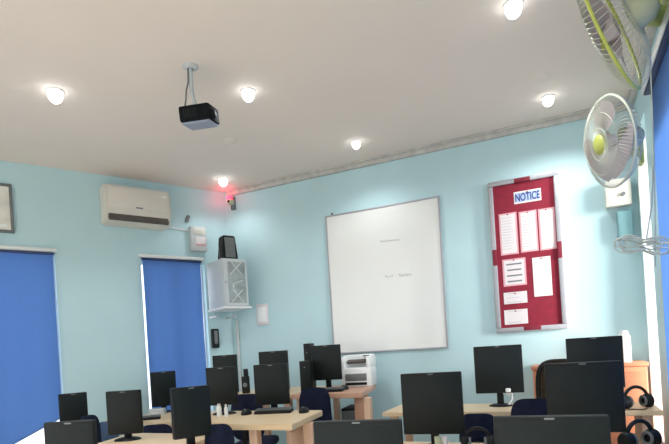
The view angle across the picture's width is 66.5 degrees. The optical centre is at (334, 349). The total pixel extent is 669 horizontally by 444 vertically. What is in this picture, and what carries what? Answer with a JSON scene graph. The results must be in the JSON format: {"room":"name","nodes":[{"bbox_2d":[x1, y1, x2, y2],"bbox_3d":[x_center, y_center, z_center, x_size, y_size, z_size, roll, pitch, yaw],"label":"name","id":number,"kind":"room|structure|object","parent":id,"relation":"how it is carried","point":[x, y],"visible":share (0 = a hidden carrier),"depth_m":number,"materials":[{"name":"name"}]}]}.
{"room":"computer lab","nodes":[
{"label":"computer lab","id":0,"kind":"room"},
{"bbox_2d":[0,160,239,442],"bbox_3d":[-3.276,-0.047,3.760,5.400,2.900,0.201,-4,0,-37],"label":"wall","id":1,"kind":"structure","parent":0,"point":[98,280],"depth_m":4.53,"materials":[{"name":"teal paint"}]},
{"bbox_2d":[0,183,14,233],"bbox_3d":[-2.788,-1.138,4.029,0.420,0.397,0.030,-4,0,-37],"label":"picture frame","id":2,"kind":"object","parent":1,"relation":"attached to","point":[6,201],"visible":1,"depth_m":4.12,"materials":[{"name":"grey plastic"}]},
{"bbox_2d":[0,186,10,229],"bbox_3d":[-2.789,-1.138,4.032,0.390,0.367,0.016,-4,0,-37],"label":"print","id":3,"kind":"object","parent":2,"relation":"attached to","point":[5,191],"depth_m":4.12},
{"bbox_2d":[16,256,61,443],"bbox_3d":[-2.762,0.134,4.049,1.110,1.835,0.165,-4,0,-37],"label":"window","id":4,"kind":"structure","parent":1,"relation":"in","point":[38,437],"depth_m":4.29,"materials":[{"name":"white paint"}]},
{"bbox_2d":[0,245,60,443],"bbox_3d":[-2.730,0.126,3.995,1.080,1.910,0.060,-4,0,-37],"label":"roller blind","id":5,"kind":"object","parent":4,"relation":"attached to","point":[30,387],"visible":0.98,"depth_m":4.17,"materials":[{"name":"blue fabric"}]},
{"bbox_2d":[99,183,170,230],"bbox_3d":[-1.809,-1.300,4.651,0.570,0.333,0.210,-4,0,-37],"label":"air conditioner","id":6,"kind":"object","parent":1,"relation":"attached to","point":[120,206],"visible":1,"depth_m":4.56,"materials":[{"name":"beige plastic"}]},
{"bbox_2d":[108,213,168,224],"bbox_3d":[-1.759,-1.187,4.594,0.520,0.079,0.068,-4,0,-37],"label":"outlet","id":7,"kind":"object","parent":6,"relation":"attached to","point":[123,218],"depth_m":4.59,"materials":[{"name":"plastic"}]},
{"bbox_2d":[141,263,210,408],"bbox_3d":[-1.526,0.034,4.972,0.685,1.742,0.165,-4,0,-37],"label":"window","id":8,"kind":"structure","parent":1,"relation":"in","point":[143,293],"depth_m":4.83,"materials":[{"name":"white paint"}]},
{"bbox_2d":[138,254,206,409],"bbox_3d":[-1.514,-0.077,4.907,0.619,1.656,0.060,-4,0,-37],"label":"roller blind","id":9,"kind":"object","parent":8,"relation":"attached to","point":[172,284],"visible":0.73,"depth_m":4.91,"materials":[{"name":"blue fabric"}]},
{"bbox_2d":[188,226,207,251],"bbox_3d":[-1.353,-1.100,5.064,0.165,0.241,0.077,-4,0,-37],"label":"box","id":10,"kind":"object","parent":1,"relation":"attached to","point":[197,235],"visible":1,"depth_m":5.03,"materials":[{"name":"white plastic"}]},
{"bbox_2d":[211,329,219,347],"bbox_3d":[-1.201,-0.117,5.146,0.075,0.193,0.054,-4,0,-37],"label":"handset","id":11,"kind":"object","parent":1,"relation":"attached to","point":[214,332],"visible":1,"depth_m":5.12,"materials":[{"name":"black plastic"}]},
{"bbox_2d":[0,0,646,192],"bbox_3d":[-1.866,-1.648,1.449,7.000,0.120,8.400,-4,0,24],"label":"ceiling","id":12,"kind":"structure","parent":0,"point":[389,76],"depth_m":3.17,"materials":[{"name":"paint"}]},
{"bbox_2d":[45,87,63,103],"bbox_3d":[-1.720,-1.559,3.144,0.103,0.076,0.103,-4,0,24],"label":"recessed light","id":13,"kind":"object","parent":12,"relation":"in","point":[55,95],"visible":1,"depth_m":3.12,"materials":[{"name":"glass"}]},
{"bbox_2d":[178,62,219,129],"bbox_3d":[-0.781,-1.476,2.962,0.208,0.358,0.170,-4,0,10],"label":"ceiling projector","id":14,"kind":"object","parent":12,"relation":"hanging from","point":[196,116],"visible":1,"depth_m":2.91,"materials":[{"name":"black plastic"}]},
{"bbox_2d":[218,177,227,186],"bbox_3d":[-1.065,-1.601,4.883,0.099,0.073,0.099,-4,0,24],"label":"recessed light","id":15,"kind":"object","parent":12,"relation":"in","point":[222,180],"visible":1,"depth_m":4.85,"materials":[{"name":"glass"}]},
{"bbox_2d":[223,138,236,143],"bbox_3d":[-0.826,-1.648,4.031,0.114,0.008,0.114,-4,0,24],"label":"cover plate","id":16,"kind":"object","parent":12,"relation":"attached to","point":[227,140],"visible":1,"depth_m":4.02,"materials":[{"name":"paint"}]},
{"bbox_2d":[241,87,254,101],"bbox_3d":[-0.555,-1.634,3.286,0.094,0.069,0.094,-4,0,24],"label":"recessed light","id":17,"kind":"object","parent":12,"relation":"in","point":[248,93],"visible":1,"depth_m":3.26,"materials":[{"name":"glass"}]},
{"bbox_2d":[351,140,360,148],"bbox_3d":[0.179,-1.685,4.203,0.081,0.059,0.081,-4,0,24],"label":"recessed light","id":18,"kind":"object","parent":12,"relation":"in","point":[355,143],"visible":1,"depth_m":4.18,"materials":[{"name":"white paint"}]},
{"bbox_2d":[503,0,522,19],"bbox_3d":[0.910,-1.723,2.594,0.099,0.073,0.099,-4,0,24],"label":"recessed light","id":19,"kind":"object","parent":12,"relation":"in","point":[512,8],"visible":1,"depth_m":2.57,"materials":[{"name":"white paint"}]},
{"bbox_2d":[541,94,554,106],"bbox_3d":[1.519,-1.764,3.623,0.090,0.066,0.090,-4,0,24],"label":"recessed light","id":20,"kind":"object","parent":12,"relation":"in","point":[548,99],"visible":1,"depth_m":3.60,"materials":[{"name":"glass"}]},
{"bbox_2d":[224,108,649,443],"bbox_3d":[0.642,-0.290,4.637,4.600,2.900,0.200,-4,0,24],"label":"wall","id":21,"kind":"structure","parent":0,"point":[279,232],"depth_m":4.34,"materials":[{"name":"teal paint"}]},
{"bbox_2d":[207,258,251,318],"bbox_3d":[-1.097,-0.563,5.075,0.285,0.599,0.583,-4,0,-37],"label":"upper cabinet","id":22,"kind":"object","parent":21,"relation":"attached to","point":[226,277],"visible":0.97,"depth_m":4.87,"materials":[{"name":"grey metal"}]},
{"bbox_2d":[218,235,237,258],"bbox_3d":[-1.044,-0.984,4.951,0.176,0.237,0.135,-4,0,-37],"label":"speaker","id":23,"kind":"object","parent":22,"relation":"on","point":[227,248],"visible":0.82,"depth_m":4.90},
{"bbox_2d":[224,237,235,257],"bbox_3d":[-1.005,-0.987,4.908,0.105,0.193,0.018,-4,0,-37],"label":"grille","id":24,"kind":"object","parent":23,"relation":"attached to","point":[229,242],"depth_m":4.90,"materials":[{"name":"grey plastic"}]},
{"bbox_2d":[208,306,251,311],"bbox_3d":[-1.031,-0.399,5.000,0.285,0.016,0.390,-4,0,-37],"label":"shelf","id":25,"kind":"object","parent":22,"relation":"attached to","point":[215,308],"depth_m":4.93,"materials":[{"name":"metal"}]},
{"bbox_2d":[227,195,235,209],"bbox_3d":[-1.056,-1.506,5.204,0.056,0.137,0.102,-4,0,24],"label":"security camera","id":26,"kind":"object","parent":21,"relation":"attached to","point":[231,200],"visible":1,"depth_m":5.21,"materials":[{"name":"grey plastic"}]},
{"bbox_2d":[235,320,241,391],"bbox_3d":[-0.957,0.465,5.246,0.028,1.550,0.028,-4,0,24],"label":"conduit","id":27,"kind":"object","parent":21,"relation":"attached to","point":[237,325],"visible":0.52,"depth_m":5.23,"materials":[{"name":"plastic"}]},
{"bbox_2d":[256,304,268,324],"bbox_3d":[-0.719,-0.356,5.128,0.138,0.210,0.016,-4,0,24],"label":"switch plate","id":28,"kind":"object","parent":21,"relation":"attached to","point":[261,309],"visible":1,"depth_m":5.12,"materials":[{"name":"white plastic"}]},
{"bbox_2d":[325,196,448,353],"bbox_3d":[0.446,-0.649,4.591,1.077,1.325,0.028,-4,0,24],"label":"whiteboard","id":29,"kind":"object","parent":21,"relation":"attached to","point":[386,264],"visible":0.9,"depth_m":4.57,"materials":[{"name":"plastic"}]},
{"bbox_2d":[225,100,626,195],"bbox_3d":[0.528,-1.710,4.507,3.600,0.052,0.060,-4,0,24],"label":"trim","id":30,"kind":"structure","parent":21,"relation":"attached to","point":[582,114],"depth_m":4.38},
{"bbox_2d":[487,170,567,332],"bbox_3d":[1.540,-0.769,4.089,0.533,1.234,0.042,-4,0,24],"label":"notice board","id":31,"kind":"object","parent":21,"relation":"attached to","point":[549,312],"visible":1,"depth_m":4.07,"materials":[{"name":"red fabric"}]},
{"bbox_2d":[498,212,518,255],"bbox_3d":[1.411,-0.942,4.133,0.138,0.338,0.008,-4,0,24],"label":"paper","id":32,"kind":"object","parent":31,"relation":"attached to","point":[508,230],"visible":1,"depth_m":4.13,"materials":[{"name":"white paper"}]},
{"bbox_2d":[502,257,526,286],"bbox_3d":[1.454,-0.630,4.123,0.179,0.220,0.008,-4,0,24],"label":"paper","id":33,"kind":"object","parent":31,"relation":"attached to","point":[514,270],"visible":1,"depth_m":4.12,"materials":[{"name":"white paper"}]},
{"bbox_2d":[504,309,527,324],"bbox_3d":[1.469,-0.269,4.126,0.179,0.118,0.008,-4,0,24],"label":"paper","id":34,"kind":"object","parent":31,"relation":"attached to","point":[518,316],"visible":1,"depth_m":4.13,"materials":[{"name":"white paper"}]},
{"bbox_2d":[504,291,527,303],"bbox_3d":[1.463,-0.423,4.125,0.179,0.094,0.008,-4,0,24],"label":"paper","id":35,"kind":"object","parent":31,"relation":"attached to","point":[521,296],"visible":1,"depth_m":4.13,"materials":[{"name":"white paper"}]},
{"bbox_2d":[513,188,540,203],"bbox_3d":[1.538,-1.228,4.069,0.204,0.096,0.008,-4,0,24],"label":"card","id":36,"kind":"object","parent":31,"relation":"attached to","point":[531,195],"visible":1,"depth_m":4.07,"materials":[{"name":"white paper"}]},
{"bbox_2d":[519,210,538,252],"bbox_3d":[1.549,-0.949,4.071,0.134,0.327,0.008,-4,0,24],"label":"paper","id":37,"kind":"object","parent":31,"relation":"attached to","point":[527,219],"visible":1,"depth_m":4.07,"materials":[{"name":"white paper"}]},
{"bbox_2d":[532,256,552,296],"bbox_3d":[1.645,-0.583,4.038,0.135,0.311,0.008,-4,0,24],"label":"paper","id":38,"kind":"object","parent":31,"relation":"attached to","point":[542,276],"visible":1,"depth_m":4.04,"materials":[{"name":"white paper"}]},
{"bbox_2d":[538,207,556,250],"bbox_3d":[1.675,-0.954,4.015,0.121,0.327,0.008,-4,0,24],"label":"paper","id":39,"kind":"object","parent":31,"relation":"attached to","point":[546,216],"visible":1,"depth_m":4.01,"materials":[{"name":"white paper"}]},
{"bbox_2d":[604,177,631,208],"bbox_3d":[2.108,-1.168,3.794,0.170,0.200,0.095,-4,0,24],"label":"box","id":40,"kind":"object","parent":21,"relation":"attached to","point":[621,196],"visible":0.88,"depth_m":3.77,"materials":[{"name":"beige plastic"}]},
{"bbox_2d":[616,209,633,240],"bbox_3d":[2.161,-0.926,3.795,0.100,0.214,0.069,-4,0,24],"label":"box","id":41,"kind":"object","parent":21,"relation":"attached to","point":[624,219],"visible":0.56,"depth_m":3.77,"materials":[{"name":"plastic"}]},
{"bbox_2d":[633,27,668,443],"bbox_3d":[0.790,-0.299,0.185,0.200,2.900,8.200,-4,0,24],"label":"wall","id":42,"kind":"structure","parent":0,"point":[642,104],"depth_m":3.23,"materials":[{"name":"teal paint"}]},
{"bbox_2d":[583,93,644,204],"bbox_3d":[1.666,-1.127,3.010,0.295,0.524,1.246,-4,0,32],"label":"wall fan","id":43,"kind":"object","parent":42,"relation":"attached to","point":[607,156],"visible":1,"depth_m":2.62,"materials":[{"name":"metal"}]},
{"bbox_2d":[584,95,634,186],"bbox_3d":[1.416,-1.081,2.660,0.109,0.452,0.458,-4,0,1],"label":"grille","id":44,"kind":"object","parent":43,"relation":"attached to","point":[607,156],"depth_m":2.62,"materials":[{"name":"metal"}]},
{"bbox_2d":[576,0,668,89],"bbox_3d":[1.304,-1.362,2.143,0.979,0.644,0.272,-4,0,-37],"label":"wall fan","id":45,"kind":"object","parent":42,"relation":"attached to","point":[604,29],"visible":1,"depth_m":1.97,"materials":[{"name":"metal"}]},
{"bbox_2d":[576,0,638,88],"bbox_3d":[1.097,-1.287,2.050,0.526,0.510,0.155,-4,0,-44],"label":"grille","id":46,"kind":"object","parent":45,"relation":"attached to","point":[604,29],"depth_m":1.97,"materials":[{"name":"metal"}]},
{"bbox_2d":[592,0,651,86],"bbox_3d":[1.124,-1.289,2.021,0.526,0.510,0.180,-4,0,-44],"label":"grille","id":47,"kind":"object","parent":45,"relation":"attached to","point":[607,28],"depth_m":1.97,"materials":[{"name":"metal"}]},
{"bbox_2d":[627,0,662,107],"bbox_3d":[1.618,-1.772,2.514,0.036,0.064,2.700,-4,0,24],"label":"trim","id":48,"kind":"structure","parent":42,"relation":"attached to","point":[650,31],"depth_m":3.13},
{"bbox_2d":[637,133,664,443],"bbox_3d":[2.251,-0.475,3.461,0.195,2.170,0.420,-4,0,24],"label":"window","id":49,"kind":"structure","parent":42,"relation":"in","point":[643,170],"depth_m":3.67,"materials":[{"name":"white paint"}]},
{"bbox_2d":[641,1,668,386],"bbox_3d":[1.512,-0.467,2.181,0.083,1.963,1.389,-4,0,24],"label":"roller blind","id":50,"kind":"object","parent":42,"relation":"attached to","point":[657,84],"visible":0.91,"depth_m":2.60,"materials":[{"name":"blue fabric"}]},
{"bbox_2d":[613,165,668,254],"bbox_3d":[1.563,-0.713,2.592,0.237,0.489,0.169,-4,0,4],"label":"bundle","id":51,"kind":"object","parent":50,"relation":"hanging from","point":[650,241],"visible":1,"depth_m":2.60,"materials":[{"name":"plastic"}]},
{"bbox_3d":[-1.680,1.357,1.449,7.000,0.100,8.400,-4,0,24],"label":"floor","id":52,"kind":"structure","parent":0,"visible":0},
{"bbox_2d":[80,415,101,442],"bbox_3d":[-1.528,0.849,3.267,0.216,0.892,0.413,-4,0,-16],"label":"office chair","id":53,"kind":"object","parent":52,"relation":"on","point":[85,417],"visible":0.38,"depth_m":3.17,"materials":[{"name":"blue fabric"}]},
{"bbox_2d":[100,421,118,441],"bbox_3d":[-1.669,0.915,3.880,0.251,0.778,0.431,-4,0,-6],"label":"office chair","id":54,"kind":"object","parent":52,"relation":"on","point":[103,425],"visible":0.3,"depth_m":3.73,"materials":[{"name":"blue fabric"}]},
{"bbox_2d":[105,412,171,427],"bbox_3d":[-1.436,0.926,4.333,0.757,0.730,0.747,-4,0,24],"label":"computer desk","id":55,"kind":"object","parent":52,"relation":"on","point":[165,419],"visible":0.14,"depth_m":4.02,"materials":[{"name":"brown wood"}]},
{"bbox_2d":[143,414,160,420],"bbox_3d":[-1.514,0.550,4.138,0.200,0.034,0.100,-4,0,-16],"label":"keyboard","id":56,"kind":"object","parent":55,"relation":"on","point":[147,417],"visible":0.7,"depth_m":4.11,"materials":[{"name":"black plastic"}]},
{"bbox_2d":[148,407,166,414],"bbox_3d":[-1.543,0.538,4.445,0.142,0.054,0.125,-4,0,-6],"label":"paper stack","id":57,"kind":"object","parent":55,"relation":"on","point":[153,411],"visible":0.93,"depth_m":4.39,"materials":[{"name":"white paper"}]},
{"bbox_2d":[150,371,175,412],"bbox_3d":[-1.556,0.381,4.637,0.220,0.371,0.131,-4,0,-34],"label":"computer monitor","id":58,"kind":"object","parent":55,"relation":"on","point":[161,383],"visible":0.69,"depth_m":4.59,"materials":[{"name":"black plastic"}]},
{"bbox_2d":[98,433,204,443],"bbox_3d":[-1.136,0.907,2.928,0.770,0.730,0.740,-4,0,24],"label":"computer desk","id":59,"kind":"object","parent":52,"relation":"on","point":[147,438],"visible":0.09,"depth_m":3.04,"materials":[{"name":"brown wood"}]},
{"bbox_2d":[106,389,143,441],"bbox_3d":[-1.274,0.398,3.120,0.208,0.303,0.131,-4,0,0],"label":"computer monitor","id":60,"kind":"object","parent":59,"relation":"on","point":[124,408],"visible":1,"depth_m":3.08,"materials":[{"name":"black plastic"}]},
{"bbox_2d":[170,385,211,443],"bbox_3d":[-0.757,0.354,2.676,0.205,0.326,0.131,-4,0,-38],"label":"computer monitor","id":61,"kind":"object","parent":59,"relation":"on","point":[190,406],"visible":1,"depth_m":2.64,"materials":[{"name":"black plastic"}]},
{"bbox_2d":[143,424,171,432],"bbox_3d":[-1.266,0.904,3.775,0.345,0.750,0.481,-4,0,-6],"label":"office chair","id":62,"kind":"object","parent":52,"relation":"on","point":[157,428],"visible":0.38,"depth_m":3.62,"materials":[{"name":"blue fabric"}]},
{"bbox_2d":[205,424,234,443],"bbox_3d":[-0.586,0.814,2.833,0.263,0.846,0.438,-4,0,4],"label":"office chair","id":63,"kind":"object","parent":52,"relation":"on","point":[219,433],"visible":0.92,"depth_m":2.70,"materials":[{"name":"blue fabric"}]},
{"bbox_2d":[231,394,278,443],"bbox_3d":[-0.621,0.784,4.010,0.369,0.909,0.493,-4,0,9],"label":"office chair","id":64,"kind":"object","parent":52,"relation":"on","point":[245,401],"visible":0.4,"depth_m":3.85,"materials":[{"name":"blue fabric"}]},
{"bbox_2d":[211,410,322,443],"bbox_3d":[-0.620,0.830,3.207,1.181,0.820,0.593,-4,0,24],"label":"computer desk","id":65,"kind":"object","parent":52,"relation":"on","point":[304,432],"visible":0.65,"depth_m":2.96,"materials":[{"name":"brown wood"}]},
{"bbox_2d":[216,404,221,416],"bbox_3d":[-0.740,0.386,3.271,0.032,0.082,0.032,-4,0,24],"label":"bottle","id":66,"kind":"object","parent":65,"relation":"on","point":[219,408],"visible":1,"depth_m":3.26,"materials":[{"name":"white paint"}]},
{"bbox_2d":[206,366,237,414],"bbox_3d":[-0.742,0.270,3.400,0.201,0.314,0.131,-4,0,4],"label":"computer monitor","id":67,"kind":"object","parent":65,"relation":"on","point":[222,381],"visible":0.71,"depth_m":3.36,"materials":[{"name":"black plastic"}]},
{"bbox_2d":[241,409,251,415],"bbox_3d":[-0.569,0.396,3.289,0.062,0.039,0.099,-4,0,14],"label":"computer mouse","id":68,"kind":"object","parent":65,"relation":"on","point":[244,412],"visible":1,"depth_m":3.26,"materials":[{"name":"black plastic"}]},
{"bbox_2d":[253,363,289,407],"bbox_3d":[-0.414,0.250,3.420,0.232,0.313,0.131,-4,0,8],"label":"computer monitor","id":69,"kind":"object","parent":65,"relation":"on","point":[271,381],"visible":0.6,"depth_m":3.38,"materials":[{"name":"black plastic"}]},
{"bbox_2d":[254,407,293,414],"bbox_3d":[-0.390,0.390,3.277,0.240,0.034,0.090,-4,0,10],"label":"keyboard","id":70,"kind":"object","parent":65,"relation":"on","point":[275,410],"visible":1,"depth_m":3.25,"materials":[{"name":"black plastic"}]},
{"bbox_2d":[299,407,308,413],"bbox_3d":[-0.193,0.373,3.204,0.062,0.039,0.099,-4,0,14],"label":"computer mouse","id":71,"kind":"object","parent":65,"relation":"on","point":[302,410],"visible":1,"depth_m":3.17,"materials":[{"name":"black plastic"}]},
{"bbox_2d":[220,386,325,443],"bbox_3d":[-0.484,0.791,4.405,0.739,0.880,0.787,-4,0,24],"label":"computer desk","id":72,"kind":"object","parent":52,"relation":"on","point":[293,390],"visible":0.06,"depth_m":4.30,"materials":[{"name":"brown wood"}]},
{"bbox_2d":[212,354,238,391],"bbox_3d":[-0.969,0.214,4.570,0.218,0.338,0.131,-4,0,4],"label":"computer monitor","id":73,"kind":"object","parent":72,"relation":"on","point":[220,360],"visible":0.24,"depth_m":4.53,"materials":[{"name":"black plastic"}]},
{"bbox_2d":[241,369,249,393],"bbox_3d":[-0.754,0.264,4.328,0.058,0.207,0.064,-4,0,4],"label":"speaker","id":74,"kind":"object","parent":72,"relation":"on","point":[245,379],"visible":1,"depth_m":4.30},
{"bbox_2d":[258,350,289,388],"bbox_3d":[-0.517,0.180,4.420,0.255,0.344,0.131,-4,0,8],"label":"computer monitor","id":75,"kind":"object","parent":72,"relation":"on","point":[268,357],"visible":0.32,"depth_m":4.38,"materials":[{"name":"black plastic"}]},
{"bbox_2d":[303,343,316,386],"bbox_3d":[-0.208,0.139,4.301,0.060,0.388,0.134,-4,0,14],"label":"case","id":76,"kind":"object","parent":72,"relation":"on","point":[307,347],"visible":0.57,"depth_m":4.24,"materials":[{"name":"black plastic"}]},
{"bbox_2d":[299,387,331,421],"bbox_3d":[-0.092,0.736,3.812,0.345,0.940,0.481,-4,0,12],"label":"office chair","id":77,"kind":"object","parent":52,"relation":"on","point":[315,398],"visible":0.38,"depth_m":3.65,"materials":[{"name":"blue fabric"}]},
{"bbox_2d":[291,385,375,419],"bbox_3d":[0.144,0.752,4.122,0.624,0.880,0.787,-4,0,24],"label":"computer desk","id":78,"kind":"object","parent":52,"relation":"on","point":[362,402],"visible":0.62,"depth_m":3.78,"materials":[{"name":"laminate"}]},
{"bbox_2d":[299,360,314,390],"bbox_3d":[-0.218,0.210,4.037,0.092,0.248,0.104,-4,0,14],"label":"case","id":79,"kind":"object","parent":78,"relation":"on","point":[306,367],"visible":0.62,"depth_m":3.99,"materials":[{"name":"black plastic"}]},
{"bbox_2d":[311,344,341,386],"bbox_3d":[-0.057,0.142,4.139,0.243,0.364,0.131,-4,0,14],"label":"computer monitor","id":80,"kind":"object","parent":78,"relation":"on","point":[326,359],"visible":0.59,"depth_m":4.10,"materials":[{"name":"black plastic"}]},
{"bbox_2d":[322,387,344,391],"bbox_3d":[-0.036,0.308,3.957,0.220,0.034,0.100,-4,0,18],"label":"keyboard","id":81,"kind":"object","parent":78,"relation":"on","point":[329,389],"visible":0.72,"depth_m":3.91,"materials":[{"name":"black plastic"}]},
{"bbox_2d":[341,354,376,386],"bbox_3d":[0.208,0.173,4.372,0.255,0.268,0.249,-4,0,16],"label":"printer","id":82,"kind":"object","parent":78,"relation":"on","point":[359,370],"visible":0.91,"depth_m":4.28,"materials":[{"name":"white paint"}]},
{"bbox_2d":[345,373,366,380],"bbox_3d":[0.179,0.228,4.259,0.184,0.060,0.012,-4,0,16],"label":"paper tray","id":83,"kind":"object","parent":82,"relation":"on","point":[348,376],"depth_m":4.25,"materials":[{"name":"grey plastic"}]},
{"bbox_2d":[347,359,365,363],"bbox_3d":[0.192,0.092,4.333,0.158,0.044,0.100,-4,0,16],"label":"tray","id":84,"kind":"object","parent":82,"relation":"on","point":[349,361],"depth_m":4.30,"materials":[{"name":"plastic"}]},
{"bbox_2d":[341,404,354,419],"bbox_3d":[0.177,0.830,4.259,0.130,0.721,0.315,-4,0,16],"label":"computer tower","id":85,"kind":"object","parent":52,"relation":"on","point":[348,412],"visible":0.32,"depth_m":4.12,"materials":[{"name":"black plastic"}]},
{"bbox_2d":[403,441,483,443],"bbox_3d":[0.914,0.835,2.623,1.560,0.620,0.480,-4,0,24],"label":"computer desk","id":86,"kind":"object","parent":52,"relation":"on","point":[404,442],"visible":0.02,"depth_m":3.00,"materials":[{"name":"brown wood"}]},
{"bbox_2d":[400,371,464,443],"bbox_3d":[0.553,0.336,2.859,0.334,0.421,0.131,-4,0,18],"label":"computer monitor","id":87,"kind":"object","parent":86,"relation":"on","point":[432,402],"visible":0.97,"depth_m":2.82,"materials":[{"name":"black plastic"}]},
{"bbox_2d":[434,436,443,443],"bbox_3d":[0.539,0.496,2.617,0.050,0.104,0.034,-4,0,24],"label":"cup","id":88,"kind":"object","parent":86,"relation":"on","point":[437,439],"visible":1,"depth_m":2.61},
{"bbox_2d":[461,426,493,443],"bbox_3d":[0.756,0.470,2.693,0.175,0.125,0.130,-4,0,14],"label":"headphones","id":89,"kind":"object","parent":86,"relation":"on","point":[490,438],"visible":0.97,"depth_m":2.70,"materials":[{"name":"black plastic"}]},
{"bbox_2d":[461,436,470,443],"bbox_3d":[0.705,0.498,2.734,0.063,0.076,0.077,-4,0,24],"label":"ear cup","id":90,"kind":"object","parent":89,"relation":"on","point":[464,439],"depth_m":2.71,"materials":[{"name":"grey plastic"}]},
{"bbox_2d":[484,435,493,443],"bbox_3d":[0.823,0.490,2.707,0.062,0.076,0.077,-4,0,24],"label":"ear cup","id":91,"kind":"object","parent":89,"relation":"on","point":[490,438],"depth_m":2.68,"materials":[{"name":"grey plastic"}]},
{"bbox_2d":[544,360,625,431],"bbox_3d":[1.195,0.282,2.438,0.333,0.450,0.131,-4,0,22],"label":"computer monitor","id":92,"kind":"object","parent":86,"relation":"on","point":[596,387],"visible":0.76,"depth_m":2.40,"materials":[{"name":"black plastic"}]},
{"bbox_2d":[617,419,661,443],"bbox_3d":[1.513,0.412,2.496,0.204,0.146,0.136,-4,0,-16],"label":"headphones","id":93,"kind":"object","parent":86,"relation":"on","point":[649,436],"visible":1,"depth_m":2.50,"materials":[{"name":"black plastic"}]},
{"bbox_2d":[617,432,638,443],"bbox_3d":[1.439,0.446,2.500,0.091,0.088,0.092,-4,0,24],"label":"ear cup","id":94,"kind":"object","parent":93,"relation":"on","point":[624,437],"depth_m":2.48,"materials":[{"name":"grey plastic"}]},
{"bbox_2d":[641,429,661,443],"bbox_3d":[1.576,0.437,2.540,0.088,0.088,0.092,-4,0,24],"label":"ear cup","id":95,"kind":"object","parent":93,"relation":"on","point":[649,436],"depth_m":2.51,"materials":[{"name":"grey plastic"}]},
{"bbox_2d":[459,413,493,442],"bbox_3d":[0.932,0.760,3.203,0.334,0.766,0.475,-4,0,20],"label":"office chair","id":96,"kind":"object","parent":52,"relation":"on","point":[484,420],"visible":0.56,"depth_m":3.04,"materials":[{"name":"blue fabric"}]},
{"bbox_2d":[382,402,663,443],"bbox_3d":[1.232,0.758,3.489,1.704,0.735,0.460,-4,0,24],"label":"computer desk","id":97,"kind":"object","parent":52,"relation":"on","point":[394,413],"visible":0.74,"depth_m":3.32,"materials":[{"name":"brown wood"}]},
{"bbox_2d":[473,344,523,406],"bbox_3d":[1.158,0.181,3.589,0.322,0.425,0.131,-4,0,20],"label":"computer monitor","id":98,"kind":"object","parent":97,"relation":"on","point":[498,368],"visible":0.98,"depth_m":3.55,"materials":[{"name":"black plastic"}]},
{"bbox_2d":[565,335,624,386],"bbox_3d":[1.670,0.139,3.268,0.323,0.445,0.131,-4,0,22],"label":"computer monitor","id":99,"kind":"object","parent":97,"relation":"on","point":[605,348],"visible":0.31,"depth_m":3.23,"materials":[{"name":"black plastic"}]},
{"bbox_2d":[624,385,654,409],"bbox_3d":[1.819,0.281,3.049,0.194,0.139,0.134,-4,0,-6],"label":"headphones","id":100,"kind":"object","parent":97,"relation":"on","point":[647,399],"visible":0.85,"depth_m":3.06,"materials":[{"name":"black plastic"}]},
{"bbox_2d":[624,395,633,408],"bbox_3d":[1.750,0.313,3.067,0.084,0.084,0.088,-4,0,24],"label":"ear cup","id":101,"kind":"object","parent":100,"relation":"on","point":[629,402],"depth_m":3.03,"materials":[{"name":"grey plastic"}]},
{"bbox_2d":[638,393,654,406],"bbox_3d":[1.885,0.305,3.082,0.082,0.084,0.089,-4,0,24],"label":"ear cup","id":102,"kind":"object","parent":100,"relation":"on","point":[647,399],"depth_m":3.06,"materials":[{"name":"grey plastic"}]},
{"bbox_2d":[511,398,546,415],"bbox_3d":[1.202,0.695,2.980,0.381,0.862,0.500,-4,0,24],"label":"office chair","id":103,"kind":"object","parent":52,"relation":"on","point":[536,406],"visible":0.35,"depth_m":2.83,"materials":[{"name":"blue fabric"}]},
{"bbox_2d":[535,359,566,397],"bbox_3d":[1.493,0.587,3.371,0.404,1.042,0.516,-4,0,30],"label":"office chair","id":104,"kind":"object","parent":52,"relation":"on","point":[540,374],"visible":0.2,"depth_m":3.57,"materials":[{"name":"plastic"}]},
{"bbox_2d":[531,360,648,443],"bbox_3d":[1.905,0.590,3.792,0.758,0.982,0.343,-4,0,24],"label":"base cabinet","id":105,"kind":"object","parent":52,"relation":"on","point":[636,373],"visible":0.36,"depth_m":3.54,"materials":[{"name":"brown wood"}]},
{"bbox_2d":[618,330,631,361],"bbox_3d":[2.110,-0.029,3.712,0.084,0.226,0.084,-4,0,24],"label":"bottle","id":106,"kind":"object","parent":105,"relation":"on","point":[627,354],"visible":0.82,"depth_m":3.67,"materials":[{"name":"paint"}]},
{"bbox_3d":[0.394,0.927,1.751,1.349,0.500,0.440,-4,0,24],"label":"computer desk","id":107,"kind":"object","parent":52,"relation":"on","visible":0},
{"bbox_2d":[313,419,402,443],"bbox_3d":[0.103,0.481,1.969,0.342,0.427,0.131,-4,0,14],"label":"computer monitor","id":108,"kind":"object","parent":107,"relation":"on","point":[365,431],"visible":1,"depth_m":1.93,"materials":[{"name":"black plastic"}]},
{"bbox_2d":[493,414,610,443],"bbox_3d":[0.718,0.434,1.679,0.348,0.444,0.131,-4,0,20],"label":"computer monitor","id":109,"kind":"object","parent":107,"relation":"on","point":[520,429],"visible":1,"depth_m":1.64,"materials":[{"name":"black plastic"}]},
{"bbox_3d":[-1.156,1.023,2.153,0.680,0.500,0.460,-4,0,24],"label":"computer desk","id":110,"kind":"object","parent":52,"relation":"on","visible":0},
{"bbox_2d":[44,419,97,443],"bbox_3d":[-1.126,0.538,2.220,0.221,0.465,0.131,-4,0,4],"label":"computer monitor","id":111,"kind":"object","parent":110,"relation":"on","point":[77,431],"visible":1,"depth_m":2.18,"materials":[{"name":"black plastic"}]},
{"bbox_3d":[-1.917,0.965,3.814,0.812,0.710,0.427,-4,0,24],"label":"computer desk","id":112,"kind":"object","parent":52,"relation":"on","visible":0},
{"bbox_2d":[58,392,87,420],"bbox_3d":[-1.904,0.461,3.715,0.186,0.296,0.131,-4,0,-40],"label":"computer monitor","id":113,"kind":"object","parent":112,"relation":"on","point":[72,406],"visible":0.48,"depth_m":3.68,"materials":[{"name":"black plastic"}]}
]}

